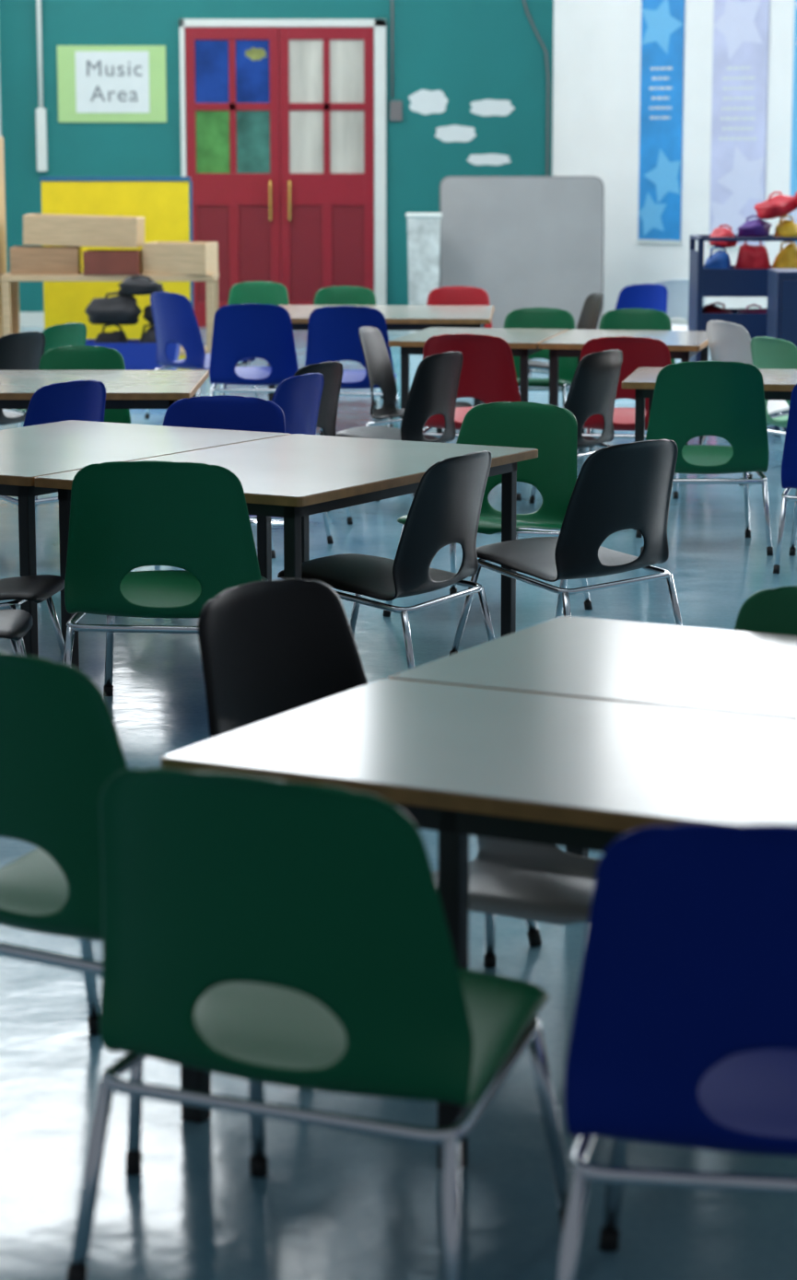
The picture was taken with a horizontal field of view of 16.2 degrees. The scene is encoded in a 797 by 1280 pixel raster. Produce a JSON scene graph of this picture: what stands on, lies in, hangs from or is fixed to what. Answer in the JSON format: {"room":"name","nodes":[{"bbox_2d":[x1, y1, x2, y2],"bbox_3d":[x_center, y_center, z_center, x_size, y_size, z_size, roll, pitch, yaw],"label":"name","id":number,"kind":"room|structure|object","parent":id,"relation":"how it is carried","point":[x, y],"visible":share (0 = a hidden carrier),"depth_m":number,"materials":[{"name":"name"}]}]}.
{"room":"classroom","nodes":[
{"label":"classroom","id":0,"kind":"room"},
{"bbox_2d":[0,103,0,137],"bbox_3d":[-3.300,-4.249,17.019,0.200,5.400,11.000,0,10,0],"label":"wall","id":1,"kind":"structure","parent":0,"point":[0,103],"depth_m":22.59,"materials":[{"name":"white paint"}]},
{"bbox_2d":[0,0,553,312],"bbox_3d":[-0.930,-5.230,22.532,4.940,5.400,0.200,0,10,0],"label":"wall","id":2,"kind":"structure","parent":0,"point":[468,51],"depth_m":22.57,"materials":[{"name":"teal paint"}]},
{"bbox_2d":[19,312,44,326],"bbox_3d":[-0.980,-2.612,22.887,4.440,0.120,0.020,0,10,0],"label":"baseboard","id":3,"kind":"structure","parent":2,"relation":"attached to","point":[26,319],"depth_m":22.88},
{"bbox_2d":[35,0,47,171],"bbox_3d":[-2.870,-5.797,22.291,0.080,4.100,0.065,0,10,0],"label":"pipe","id":4,"kind":"object","parent":2,"relation":"attached to","point":[40,112],"visible":1,"depth_m":22.55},
{"bbox_2d":[57,45,166,122],"bbox_3d":[-2.300,-4.464,22.552,0.870,0.605,0.022,0,10,0],"label":"wall sign","id":5,"kind":"object","parent":2,"relation":"attached to","point":[97,83],"visible":1,"depth_m":22.54,"materials":[{"name":"paper"}]},
{"bbox_2d":[185,27,280,326],"bbox_3d":[-1.331,-3.718,22.636,0.748,2.385,0.106,0,10,0],"label":"door","id":6,"kind":"structure","parent":2,"relation":"in","point":[232,74],"depth_m":22.62,"materials":[{"name":"red wood"}]},
{"bbox_2d":[179,19,385,304],"bbox_3d":[-0.925,-3.756,22.668,1.650,2.450,0.050,0,10,0],"label":"trim","id":7,"kind":"structure","parent":2,"relation":"attached to","point":[379,25],"depth_m":22.54,"materials":[{"name":"white wood"}]},
{"bbox_2d":[279,27,373,304],"bbox_3d":[-0.577,-3.718,22.636,0.753,2.385,0.106,0,10,0],"label":"door","id":8,"kind":"structure","parent":2,"relation":"in","point":[326,74],"depth_m":22.63,"materials":[{"name":"red wood"}]},
{"bbox_2d":[391,0,393,98],"bbox_3d":[-0.050,-5.914,22.294,0.017,3.170,0.018,0,10,0],"label":"cable","id":9,"kind":"object","parent":2,"relation":"attached to","point":[391,0],"visible":1,"depth_m":22.50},
{"bbox_2d":[389,100,402,120],"bbox_3d":[-0.020,-4.255,22.588,0.100,0.160,0.029,0,10,0],"label":"light switch","id":10,"kind":"object","parent":2,"relation":"attached to","point":[395,106],"visible":1,"depth_m":22.58,"materials":[{"name":"grey plastic"}]},
{"bbox_2d":[407,89,448,115],"bbox_3d":[0.240,-4.327,22.590,0.321,0.202,0.005,0,10,0],"label":"cloud","id":11,"kind":"object","parent":2,"relation":"attached to","point":[423,101],"visible":1,"depth_m":22.59,"materials":[{"name":"white paper"}]},
{"bbox_2d":[434,124,476,141],"bbox_3d":[0.459,-4.082,22.633,0.335,0.139,0.005,0,10,0],"label":"cloud","id":12,"kind":"object","parent":2,"relation":"attached to","point":[455,133],"visible":1,"depth_m":22.63,"materials":[{"name":"white paper"}]},
{"bbox_2d":[466,153,511,165],"bbox_3d":[0.731,-3.878,22.670,0.362,0.095,0.005,0,10,0],"label":"cloud","id":13,"kind":"object","parent":2,"relation":"attached to","point":[495,159],"visible":1,"depth_m":22.67,"materials":[{"name":"white paper"}]},
{"bbox_2d":[469,99,513,116],"bbox_3d":[0.754,-4.282,22.598,0.360,0.134,0.005,0,10,0],"label":"cloud","id":14,"kind":"object","parent":2,"relation":"attached to","point":[484,107],"visible":1,"depth_m":22.60,"materials":[{"name":"white paper"}]},
{"bbox_2d":[522,0,548,175],"bbox_3d":[1.100,-5.076,22.438,0.217,4.870,0.018,0,10,0],"label":"cable","id":15,"kind":"object","parent":2,"relation":"attached to","point":[524,3],"visible":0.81,"depth_m":22.54,"materials":[{"name":"plastic"}]},
{"bbox_2d":[0,326,796,1279],"bbox_3d":[0.000,-0.358,10.855,18.000,0.100,27.500,0,10,0],"label":"floor","id":16,"kind":"structure","parent":0,"point":[331,1204],"depth_m":4.32,"materials":[{"name":"tile"}]},
{"bbox_2d":[0,137,6,337],"bbox_3d":[-2.660,-2.518,18.368,0.120,1.520,0.550,0,10,0],"label":"wood panel","id":17,"kind":"object","parent":16,"relation":"on","point":[3,238],"visible":0.48,"depth_m":18.44,"materials":[{"name":"beige wood"}]},
{"bbox_2d":[0,609,33,654],"bbox_3d":[-1.158,-0.056,6.998,0.482,0.661,0.449,0,10,0],"label":"chair","id":18,"kind":"object","parent":16,"relation":"on","point":[15,624],"visible":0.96,"depth_m":6.96,"materials":[{"name":"black plastic"}]},
{"bbox_2d":[0,331,45,425],"bbox_3d":[-1.815,-1.014,12.298,0.502,0.689,0.468,6,12,29],"label":"chair","id":19,"kind":"object","parent":16,"relation":"on","point":[20,351],"visible":0.65,"depth_m":12.15,"materials":[{"name":"black plastic"}]},
{"bbox_2d":[0,574,64,658],"bbox_3d":[-1.158,-0.162,7.593,0.482,0.661,0.449,1,10,8],"label":"chair","id":20,"kind":"object","parent":16,"relation":"on","point":[37,588],"visible":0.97,"depth_m":7.52,"materials":[{"name":"black plastic"}]},
{"bbox_2d":[2,322,86,427],"bbox_3d":[-1.715,-1.147,13.087,0.492,0.675,0.459,6,12,29],"label":"chair","id":21,"kind":"object","parent":16,"relation":"on","point":[72,333],"visible":0.3,"depth_m":12.90,"materials":[{"name":"green plastic"}]},
{"bbox_2d":[0,379,105,511],"bbox_3d":[-1.308,-0.603,10.031,0.492,0.675,0.459,8,13,39],"label":"chair","id":22,"kind":"object","parent":16,"relation":"on","point":[74,400],"visible":0.3,"depth_m":9.83,"materials":[{"name":"blue plastic"}]},
{"bbox_2d":[0,651,143,1175],"bbox_3d":[-0.472,0.351,4.392,0.506,0.774,0.554,6,12,31],"label":"chair","id":23,"kind":"object","parent":16,"relation":"on","point":[60,745],"visible":0.51,"depth_m":4.14,"materials":[{"name":"green plastic"}]},
{"bbox_2d":[36,345,130,499],"bbox_3d":[-1.329,-0.873,11.605,0.444,0.654,0.477,0,10,2],"label":"chair","id":24,"kind":"object","parent":16,"relation":"on","point":[76,357],"visible":0.27,"depth_m":11.76,"materials":[{"name":"green plastic"}]},
{"bbox_2d":[0,370,209,408],"bbox_3d":[-1.435,-0.720,10.948,1.330,0.580,1.050,0,10,0],"label":"dining table","id":25,"kind":"object","parent":16,"relation":"on","point":[124,389],"visible":0.61,"depth_m":10.77,"materials":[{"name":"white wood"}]},
{"bbox_2d":[0,271,218,371],"bbox_3d":[-1.880,-2.083,18.435,1.380,0.640,0.470,0,10,0],"label":"shelf unit","id":26,"kind":"object","parent":16,"relation":"on","point":[10,302],"visible":0.51,"depth_m":18.18,"materials":[{"name":"brown wood"}]},
{"bbox_2d":[9,245,81,274],"bbox_3d":[-2.300,-2.478,18.329,0.440,0.170,0.340,-1,10,-3],"label":"wooden box","id":27,"kind":"object","parent":26,"relation":"on","point":[24,260],"visible":0.94,"depth_m":18.16,"materials":[{"name":"brown wood"}]},
{"bbox_2d":[23,213,144,247],"bbox_3d":[-2.047,-2.670,18.316,0.740,0.190,0.360,2,10,3],"label":"wooden box","id":28,"kind":"object","parent":27,"relation":"on","point":[113,231],"visible":0.9,"depth_m":18.14,"materials":[{"name":"brown wood"}]},
{"bbox_2d":[82,249,142,275],"bbox_3d":[-1.850,-2.458,18.272,0.360,0.150,0.300,0,10,2],"label":"wooden box","id":29,"kind":"object","parent":26,"relation":"on","point":[95,261],"visible":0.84,"depth_m":18.13,"materials":[{"name":"red wood"}]},
{"bbox_2d":[141,241,218,275],"bbox_3d":[-1.420,-2.489,18.307,0.420,0.200,0.340,2,10,10],"label":"wooden box","id":30,"kind":"object","parent":26,"relation":"on","point":[190,258],"visible":1,"depth_m":18.15,"materials":[{"name":"brown wood"}]},
{"bbox_2d":[39,176,193,359],"bbox_3d":[-1.915,-2.524,19.154,1.030,1.255,0.050,0,10,0],"label":"display board","id":31,"kind":"object","parent":16,"relation":"on","point":[165,203],"visible":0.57,"depth_m":19.07,"materials":[{"name":"yellow paper"}]},
{"bbox_2d":[85,338,180,370],"bbox_3d":[-1.660,-1.724,17.468,0.600,0.270,0.360,0,10,0],"label":"tub","id":32,"kind":"object","parent":16,"relation":"on","point":[136,356],"visible":0.3,"depth_m":17.29,"materials":[{"name":"blue plastic"}]},
{"bbox_2d":[94,324,128,343],"bbox_3d":[-1.784,-1.824,17.448,0.250,0.300,0.246,0,10,0],"label":"cloth bag","id":33,"kind":"object","parent":32,"relation":"in","point":[116,336],"visible":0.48,"depth_m":17.37,"materials":[{"name":"fabric"}]},
{"bbox_2d":[84,291,141,325],"bbox_3d":[-1.771,-2.058,17.398,0.360,0.203,0.257,0,10,0],"label":"cloth bag","id":34,"kind":"object","parent":33,"relation":"on","point":[121,309],"visible":1,"depth_m":17.33,"materials":[{"name":"fabric"}]},
{"bbox_2d":[117,275,163,295],"bbox_3d":[-1.595,-2.199,17.386,0.290,0.125,0.212,0,10,0],"label":"cloth bag","id":35,"kind":"object","parent":34,"relation":"on","point":[136,285],"visible":0.98,"depth_m":17.32,"materials":[{"name":"fabric"}]},
{"bbox_2d":[138,323,156,343],"bbox_3d":[-1.519,-1.825,17.454,0.230,0.300,0.237,9,14,41],"label":"cloth bag","id":36,"kind":"object","parent":32,"relation":"in","point":[149,336],"visible":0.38,"depth_m":17.35,"materials":[{"name":"fabric"}]},
{"bbox_2d":[142,304,153,325],"bbox_3d":[-1.458,-2.048,17.413,0.233,0.183,0.250,8,13,38],"label":"cloth bag","id":37,"kind":"object","parent":36,"relation":"on","point":[147,316],"visible":0.16,"depth_m":17.36,"materials":[{"name":"fabric"}]},
{"bbox_2d":[0,419,290,656],"bbox_3d":[-1.057,-0.308,8.631,0.878,0.580,1.360,6,12,30],"label":"dining table","id":38,"kind":"object","parent":16,"relation":"on","point":[27,453],"visible":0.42,"depth_m":8.52,"materials":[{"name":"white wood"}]},
{"bbox_2d":[62,460,267,696],"bbox_3d":[-0.588,-0.146,7.367,0.550,0.710,0.538,1,10,6],"label":"chair","id":39,"kind":"object","parent":16,"relation":"on","point":[193,517],"visible":0.87,"depth_m":7.15,"materials":[{"name":"green plastic"}]},
{"bbox_2d":[144,291,257,418],"bbox_3d":[-1.063,-1.546,15.246,0.513,0.703,0.478,-8,13,-39],"label":"chair","id":40,"kind":"object","parent":16,"relation":"on","point":[174,318],"visible":0.71,"depth_m":15.05,"materials":[{"name":"blue plastic"}]},
{"bbox_2d":[153,395,285,570],"bbox_3d":[-0.632,-0.450,9.213,0.526,0.661,0.513,3,10,15],"label":"chair","id":41,"kind":"object","parent":16,"relation":"on","point":[220,412],"visible":0.25,"depth_m":9.38,"materials":[{"name":"blue plastic"}]},
{"bbox_2d":[209,303,298,395],"bbox_3d":[-0.721,-1.369,14.251,0.478,0.703,0.513,0,10,2],"label":"chair","id":42,"kind":"object","parent":16,"relation":"on","point":[240,331],"visible":0.94,"depth_m":14.04,"materials":[{"name":"blue plastic"}]},
{"bbox_2d":[220,280,289,394],"bbox_3d":[-0.859,-1.828,16.970,0.444,0.654,0.477,0,10,2],"label":"chair","id":43,"kind":"object","parent":16,"relation":"on","point":[255,292],"visible":0.24,"depth_m":17.12,"materials":[{"name":"green plastic"}]},
{"bbox_2d":[34,433,537,669],"bbox_3d":[-0.293,-0.230,8.193,0.877,0.580,1.360,6,12,30],"label":"dining table","id":44,"kind":"object","parent":16,"relation":"on","point":[295,477],"visible":0.59,"depth_m":8.09,"materials":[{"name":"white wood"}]},
{"bbox_2d":[271,372,333,558],"bbox_3d":[-0.535,-0.671,10.451,0.482,0.661,0.449,5,11,28],"label":"chair","id":45,"kind":"object","parent":16,"relation":"on","point":[298,397],"visible":0.3,"depth_m":10.31,"materials":[{"name":"blue plastic"}]},
{"bbox_2d":[66,767,569,1279],"bbox_3d":[-0.088,0.486,3.745,0.573,0.735,0.523,5,11,25],"label":"chair","id":46,"kind":"object","parent":16,"relation":"on","point":[259,930],"visible":1,"depth_m":3.54,"materials":[{"name":"green plastic"}]},
{"bbox_2d":[292,360,352,524],"bbox_3d":[-0.476,-0.769,11.001,0.482,0.661,0.449,6,12,31],"label":"chair","id":47,"kind":"object","parent":16,"relation":"on","point":[331,372],"visible":0.2,"depth_m":10.93,"materials":[{"name":"black plastic"}]},
{"bbox_2d":[313,285,383,406],"bbox_3d":[-0.319,-1.709,16.281,0.449,0.661,0.482,0,10,2],"label":"chair","id":48,"kind":"object","parent":16,"relation":"on","point":[343,295],"visible":0.18,"depth_m":16.44,"materials":[{"name":"green plastic"}]},
{"bbox_2d":[304,305,400,435],"bbox_3d":[-0.224,-1.333,14.054,0.478,0.703,0.513,1,10,8],"label":"chair","id":49,"kind":"object","parent":16,"relation":"on","point":[332,331],"visible":0.52,"depth_m":13.83,"materials":[{"name":"blue plastic"}]},
{"bbox_2d":[197,578,541,946],"bbox_3d":[-0.074,0.251,5.223,0.513,0.679,0.535,8,13,36],"label":"chair","id":50,"kind":"object","parent":16,"relation":"on","point":[269,648],"visible":0.33,"depth_m":5.32,"materials":[{"name":"black plastic"}]},
{"bbox_2d":[267,311,491,407],"bbox_3d":[-0.115,-1.450,15.046,1.220,0.580,0.600,1,10,3],"label":"dining table","id":51,"kind":"object","parent":16,"relation":"on","point":[395,320],"visible":0.32,"depth_m":14.75,"materials":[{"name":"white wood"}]},
{"bbox_2d":[278,304,493,403],"bbox_3d":[-0.085,-1.557,15.647,1.220,0.580,0.600,1,10,3],"label":"dining table","id":52,"kind":"object","parent":16,"relation":"on","point":[289,308],"visible":0.23,"depth_m":15.62,"materials":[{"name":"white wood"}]},
{"bbox_2d":[277,450,495,669],"bbox_3d":[-0.032,-0.209,7.860,0.538,0.661,0.535,5,11,28],"label":"chair","id":53,"kind":"object","parent":16,"relation":"on","point":[445,509],"visible":0.88,"depth_m":7.70,"materials":[{"name":"black plastic"}]},
{"bbox_2d":[335,351,463,506],"bbox_3d":[0.004,-0.860,11.513,0.482,0.661,0.449,6,12,31],"label":"chair","id":54,"kind":"object","parent":16,"relation":"on","point":[435,384],"visible":0.78,"depth_m":11.35,"materials":[{"name":"black plastic"}]},
{"bbox_2d":[359,325,471,442],"bbox_3d":[0.072,-1.067,12.636,0.492,0.675,0.459,3,10,15],"label":"chair","id":55,"kind":"object","parent":16,"relation":"on","point":[376,355],"visible":0.62,"depth_m":12.71,"materials":[{"name":"black plastic"}]},
{"bbox_2d":[405,212,442,334],"bbox_3d":[0.190,-2.729,21.149,0.270,0.960,0.320,0,10,0],"label":"storage bin","id":56,"kind":"object","parent":16,"relation":"on","point":[423,228],"visible":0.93,"depth_m":20.98,"materials":[{"name":"plastic"}]},
{"bbox_2d":[421,286,491,358],"bbox_3d":[0.333,-1.705,16.261,0.449,0.661,0.482,1,10,5],"label":"chair","id":57,"kind":"object","parent":16,"relation":"on","point":[445,296],"visible":0.2,"depth_m":16.42,"materials":[{"name":"red plastic"}]},
{"bbox_2d":[413,333,521,500],"bbox_3d":[0.342,-0.980,12.066,0.478,0.703,0.513,3,10,15],"label":"chair","id":58,"kind":"object","parent":16,"relation":"on","point":[487,373],"visible":0.36,"depth_m":11.82,"materials":[{"name":"red plastic"}]},
{"bbox_2d":[388,326,568,433],"bbox_3d":[0.396,-1.178,13.519,0.700,0.580,1.000,2,10,12],"label":"dining table","id":59,"kind":"object","parent":16,"relation":"on","point":[523,343],"visible":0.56,"depth_m":13.14,"materials":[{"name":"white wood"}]},
{"bbox_2d":[161,678,796,1170],"bbox_3d":[0.400,0.462,4.307,1.350,0.580,0.722,5,11,28],"label":"dining table","id":60,"kind":"object","parent":16,"relation":"on","point":[460,762],"visible":0.66,"depth_m":4.22,"materials":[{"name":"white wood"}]},
{"bbox_2d":[382,401,592,616],"bbox_3d":[0.286,-0.415,9.012,0.535,0.661,0.513,6,12,31],"label":"chair","id":61,"kind":"object","parent":16,"relation":"on","point":[550,429],"visible":0.52,"depth_m":9.11,"materials":[{"name":"green plastic"}]},
{"bbox_2d":[432,836,599,967],"bbox_3d":[0.264,0.391,4.848,0.478,0.534,0.487,6,12,29],"label":"chair","id":62,"kind":"object","parent":16,"relation":"on","point":[543,883],"visible":0.28,"depth_m":4.79,"materials":[{"name":"grey plastic"}]},
{"bbox_2d":[439,175,604,329],"bbox_3d":[0.940,-2.925,21.457,1.255,1.221,0.136,0,10,0],"label":"whiteboard","id":63,"kind":"object","parent":16,"relation":"on","point":[526,241],"visible":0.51,"depth_m":21.43,"materials":[{"name":"white plastic"}]},
{"bbox_2d":[502,307,577,407],"bbox_3d":[0.685,-1.332,14.164,0.449,0.661,0.482,2,10,10],"label":"chair","id":64,"kind":"object","parent":16,"relation":"on","point":[527,318],"visible":0.44,"depth_m":14.31,"materials":[{"name":"green plastic"}]},
{"bbox_2d":[449,439,682,654],"bbox_3d":[0.503,-0.266,8.158,0.538,0.668,0.535,10,14,43],"label":"chair","id":65,"kind":"object","parent":16,"relation":"on","point":[628,485],"visible":0.95,"depth_m":7.99,"materials":[{"name":"black plastic"}]},
{"bbox_2d":[528,292,604,377],"bbox_3d":[0.830,-1.489,14.925,0.513,0.703,0.478,-2,10,-10],"label":"chair","id":66,"kind":"object","parent":16,"relation":"on","point":[590,311],"visible":0.44,"depth_m":14.95,"materials":[{"name":"black plastic"}]},
{"bbox_2d":[528,349,622,503],"bbox_3d":[0.644,-0.852,11.431,0.492,0.675,0.459,7,12,33],"label":"chair","id":67,"kind":"object","parent":16,"relation":"on","point":[593,387],"visible":0.43,"depth_m":11.26,"materials":[{"name":"black plastic"}]},
{"bbox_2d":[388,616,796,857],"bbox_3d":[0.745,0.348,4.946,1.350,0.580,0.733,5,11,28],"label":"dining table","id":68,"kind":"object","parent":16,"relation":"on","point":[733,671],"visible":0.54,"depth_m":4.99,"materials":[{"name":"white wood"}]},
{"bbox_2d":[537,329,708,444],"bbox_3d":[1.106,-1.151,13.367,0.740,0.580,1.000,2,10,12],"label":"dining table","id":69,"kind":"object","parent":16,"relation":"on","point":[682,345],"visible":0.53,"depth_m":13.04,"materials":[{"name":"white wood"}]},
{"bbox_2d":[576,336,677,499],"bbox_3d":[0.986,-0.980,12.107,0.468,0.689,0.502,1,10,8],"label":"chair","id":70,"kind":"object","parent":16,"relation":"on","point":[637,352],"visible":0.37,"depth_m":11.86,"materials":[{"name":"red plastic"}]},
{"bbox_2d":[590,308,674,433],"bbox_3d":[1.174,-1.319,14.095,0.449,0.661,0.482,1,10,8],"label":"chair","id":71,"kind":"object","parent":16,"relation":"on","point":[621,319],"visible":0.25,"depth_m":14.25,"materials":[{"name":"green plastic"}]},
{"bbox_2d":[615,283,667,314],"bbox_3d":[1.431,-1.913,17.511,0.430,0.633,0.462,-5,11,-25],"label":"chair","id":72,"kind":"object","parent":16,"relation":"on","point":[643,296],"visible":0.23,"depth_m":17.28,"materials":[{"name":"blue plastic"}]},
{"bbox_2d":[556,822,796,1279],"bbox_3d":[0.495,0.527,3.505,0.583,0.738,0.544,2,10,9],"label":"chair","id":73,"kind":"object","parent":16,"relation":"on","point":[683,1032],"visible":1,"depth_m":3.31,"materials":[{"name":"blue plastic"}]},
{"bbox_2d":[654,279,705,330],"bbox_3d":[1.762,-2.018,18.099,0.430,0.633,0.462,-1,10,-5],"label":"cabinet","id":74,"kind":"object","parent":16,"relation":"on","point":[678,289],"visible":0.3,"depth_m":17.88,"materials":[{"name":"grey plastic"}]},
{"bbox_2d":[635,360,772,555],"bbox_3d":[1.130,-0.700,10.459,0.487,0.717,0.523,0,10,0],"label":"chair","id":75,"kind":"object","parent":16,"relation":"on","point":[724,400],"visible":0.81,"depth_m":10.24,"materials":[{"name":"green plastic"}]},
{"bbox_2d":[621,366,796,529],"bbox_3d":[1.565,-0.755,11.147,1.300,0.580,0.750,2,10,10],"label":"dining table","id":76,"kind":"object","parent":16,"relation":"on","point":[778,384],"visible":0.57,"depth_m":10.90,"materials":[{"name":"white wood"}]},
{"bbox_2d":[687,234,796,361],"bbox_3d":[2.060,-1.740,15.535,0.872,0.979,0.480,0,10,0],"label":"shelf unit","id":77,"kind":"object","parent":16,"relation":"on","point":[732,282],"visible":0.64,"depth_m":15.28,"materials":[{"name":"blue metal"}]},
{"bbox_2d":[702,245,731,268],"bbox_3d":[1.770,-2.051,15.490,0.180,0.246,0.199,7,12,35],"label":"lunch bag","id":78,"kind":"object","parent":77,"relation":"on","point":[719,259],"visible":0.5,"depth_m":15.41,"materials":[{"name":"blue fabric"}]},
{"bbox_2d":[702,302,732,313],"bbox_3d":[1.762,-1.780,15.528,0.174,0.179,0.200,2,10,11],"label":"lunch bag","id":79,"kind":"object","parent":77,"relation":"on","point":[710,308],"visible":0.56,"depth_m":15.45,"materials":[{"name":"red fabric"}]},
{"bbox_2d":[709,224,737,247],"bbox_3d":[1.779,-2.222,15.451,0.171,0.129,0.190,3,11,18],"label":"lunch bag","id":80,"kind":"object","parent":77,"relation":"on","point":[717,232],"visible":0.93,"depth_m":15.40,"materials":[{"name":"red fabric"}]},
{"bbox_2d":[701,308,766,339],"bbox_3d":[2.060,-1.745,15.535,0.840,0.150,0.460,0,10,0],"label":"shelf","id":81,"kind":"object","parent":77,"relation":"attached to","point":[754,323],"depth_m":15.30,"materials":[{"name":"blue metal"}]},
{"bbox_2d":[702,265,771,296],"bbox_3d":[2.060,-1.981,15.493,0.840,0.150,0.460,0,10,0],"label":"shelf","id":82,"kind":"object","parent":77,"relation":"attached to","point":[732,282],"depth_m":15.26,"materials":[{"name":"blue metal"}]},
{"bbox_2d":[733,241,770,268],"bbox_3d":[1.952,-2.074,15.476,0.210,0.296,0.199,1,10,3],"label":"lunch bag","id":83,"kind":"object","parent":77,"relation":"on","point":[749,256],"visible":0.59,"depth_m":15.40,"materials":[{"name":"red fabric"}]},
{"bbox_2d":[736,214,771,237],"bbox_3d":[1.952,-2.271,15.437,0.184,0.131,0.206,4,11,21],"label":"lunch bag","id":84,"kind":"object","parent":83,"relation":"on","point":[759,227],"visible":0.91,"depth_m":15.38,"materials":[{"name":"purple fabric"}]},
{"bbox_2d":[753,191,796,219],"bbox_3d":[2.076,-2.386,15.415,0.194,0.151,0.258,9,13,41],"label":"lunch bag","id":85,"kind":"object","parent":84,"relation":"on","point":[778,205],"visible":1,"depth_m":15.35,"materials":[{"name":"red fabric"}]},
{"bbox_2d":[737,303,767,313],"bbox_3d":[1.959,-1.771,15.510,0.179,0.168,0.200,2,10,10],"label":"lunch bag","id":86,"kind":"object","parent":77,"relation":"on","point":[760,310],"visible":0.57,"depth_m":15.44,"materials":[{"name":"fabric"}]},
{"bbox_2d":[771,241,796,267],"bbox_3d":[2.140,-2.063,15.477,0.159,0.276,0.222,-1,10,-3],"label":"lunch bag","id":87,"kind":"object","parent":77,"relation":"on","point":[786,256],"visible":0.48,"depth_m":15.42,"materials":[{"name":"yellow fabric"}]},
{"bbox_2d":[772,214,796,237],"bbox_3d":[2.136,-2.266,15.438,0.137,0.139,0.226,-1,10,-8],"label":"lunch bag","id":88,"kind":"object","parent":77,"relation":"on","point":[785,228],"visible":0.8,"depth_m":15.38,"materials":[{"name":"yellow fabric"}]},
{"bbox_2d":[700,320,789,478],"bbox_3d":[1.673,-1.109,12.791,0.513,0.703,0.478,-4,11,-24],"label":"chair","id":89,"kind":"object","parent":16,"relation":"on","point":[727,342],"visible":0.38,"depth_m":12.63,"materials":[{"name":"grey plastic"}]},
{"bbox_2d":[733,585,796,635],"bbox_3d":[0.733,0.250,5.321,0.440,0.647,0.472,5,11,28],"label":"chair","id":90,"kind":"object","parent":16,"relation":"on","point":[769,610],"visible":0.13,"depth_m":5.50,"materials":[{"name":"green plastic"}]},
{"bbox_2d":[739,337,796,485],"bbox_3d":[1.795,-0.995,12.252,0.487,0.668,0.454,-5,11,-28],"label":"chair","id":91,"kind":"object","parent":16,"relation":"on","point":[766,352],"visible":0.56,"depth_m":12.12,"materials":[{"name":"green plastic"}]},
{"bbox_2d":[766,267,796,436],"bbox_3d":[2.255,-1.494,14.556,0.650,0.840,0.415,0,10,0],"label":"base cabinet","id":92,"kind":"object","parent":16,"relation":"on","point":[781,311],"visible":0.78,"depth_m":14.33,"materials":[{"name":"metal"}]},
{"bbox_2d":[772,384,796,573],"bbox_3d":[1.594,-0.606,9.969,0.478,0.703,0.513,2,10,12],"label":"chair","id":93,"kind":"object","parent":16,"relation":"on","point":[788,463],"visible":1,"depth_m":9.86,"materials":[{"name":"blue plastic"}]},
{"bbox_2d":[551,0,794,319],"bbox_3d":[4.493,-4.668,19.370,9.000,5.400,0.200,10,14,44],"label":"wall","id":94,"kind":"structure","parent":0,"point":[597,44],"depth_m":22.06,"materials":[{"name":"white paint"}]},
{"bbox_2d":[636,0,684,244],"bbox_3d":[2.037,-4.219,21.785,0.444,2.270,0.014,10,14,44],"label":"banner","id":95,"kind":"object","parent":94,"relation":"attached to","point":[662,21],"visible":1,"depth_m":21.81,"materials":[{"name":"blue fabric"}]},
{"bbox_2d":[638,192,666,236],"bbox_3d":[1.987,-3.332,21.989,0.003,0.344,0.289,-10,14,-44],"label":"print","id":96,"kind":"object","parent":95,"relation":"on","point":[650,214],"depth_m":21.99},
{"bbox_2d":[643,148,680,202],"bbox_3d":[2.053,-3.612,21.872,0.374,0.422,0.003,10,14,44],"label":"print","id":97,"kind":"object","parent":95,"relation":"attached to","point":[664,176],"depth_m":21.85},
{"bbox_2d":[640,0,683,53],"bbox_3d":[2.035,-4.747,21.688,0.423,0.442,0.003,10,14,44],"label":"print","id":98,"kind":"object","parent":95,"relation":"attached to","point":[659,23],"depth_m":21.70},
{"bbox_2d":[669,318,687,325],"bbox_3d":[4.351,-2.066,19.819,8.780,0.120,0.020,10,14,44],"label":"baseboard","id":99,"kind":"structure","parent":94,"relation":"attached to","point":[672,320],"depth_m":21.93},
{"bbox_2d":[707,0,768,249],"bbox_3d":[2.577,-4.114,21.255,0.543,2.290,0.014,10,14,44],"label":"banner","id":100,"kind":"object","parent":94,"relation":"attached to","point":[740,28],"visible":0.97,"depth_m":21.28,"materials":[{"name":"fabric"}]},
{"bbox_2d":[709,193,745,234],"bbox_3d":[2.526,-3.209,21.463,0.003,0.426,0.386,-10,14,-44],"label":"print","id":101,"kind":"object","parent":100,"relation":"on","point":[725,214],"depth_m":21.47},
{"bbox_2d":[712,0,762,60],"bbox_3d":[2.558,-4.649,21.174,0.477,0.544,0.002,10,14,44],"label":"print","id":102,"kind":"object","parent":100,"relation":"attached to","point":[737,24],"depth_m":21.18},
{"bbox_2d":[716,145,764,212],"bbox_3d":[2.597,-3.491,21.341,0.461,0.521,0.003,10,14,44],"label":"print","id":103,"kind":"object","parent":100,"relation":"attached to","point":[743,180],"depth_m":21.32},
{"bbox_2d":[788,0,796,244],"bbox_3d":[3.107,-4.021,20.733,0.515,2.290,0.014,10,14,44],"label":"banner","id":104,"kind":"object","parent":94,"relation":"attached to","point":[793,162],"visible":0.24,"depth_m":20.93,"materials":[{"name":"fabric"}]},
{"bbox_2d":[790,209,796,223],"bbox_3d":[3.057,-3.132,20.938,0.003,0.395,0.361,-10,14,-44],"label":"print","id":105,"kind":"object","parent":104,"relation":"on","point":[793,214],"depth_m":21.02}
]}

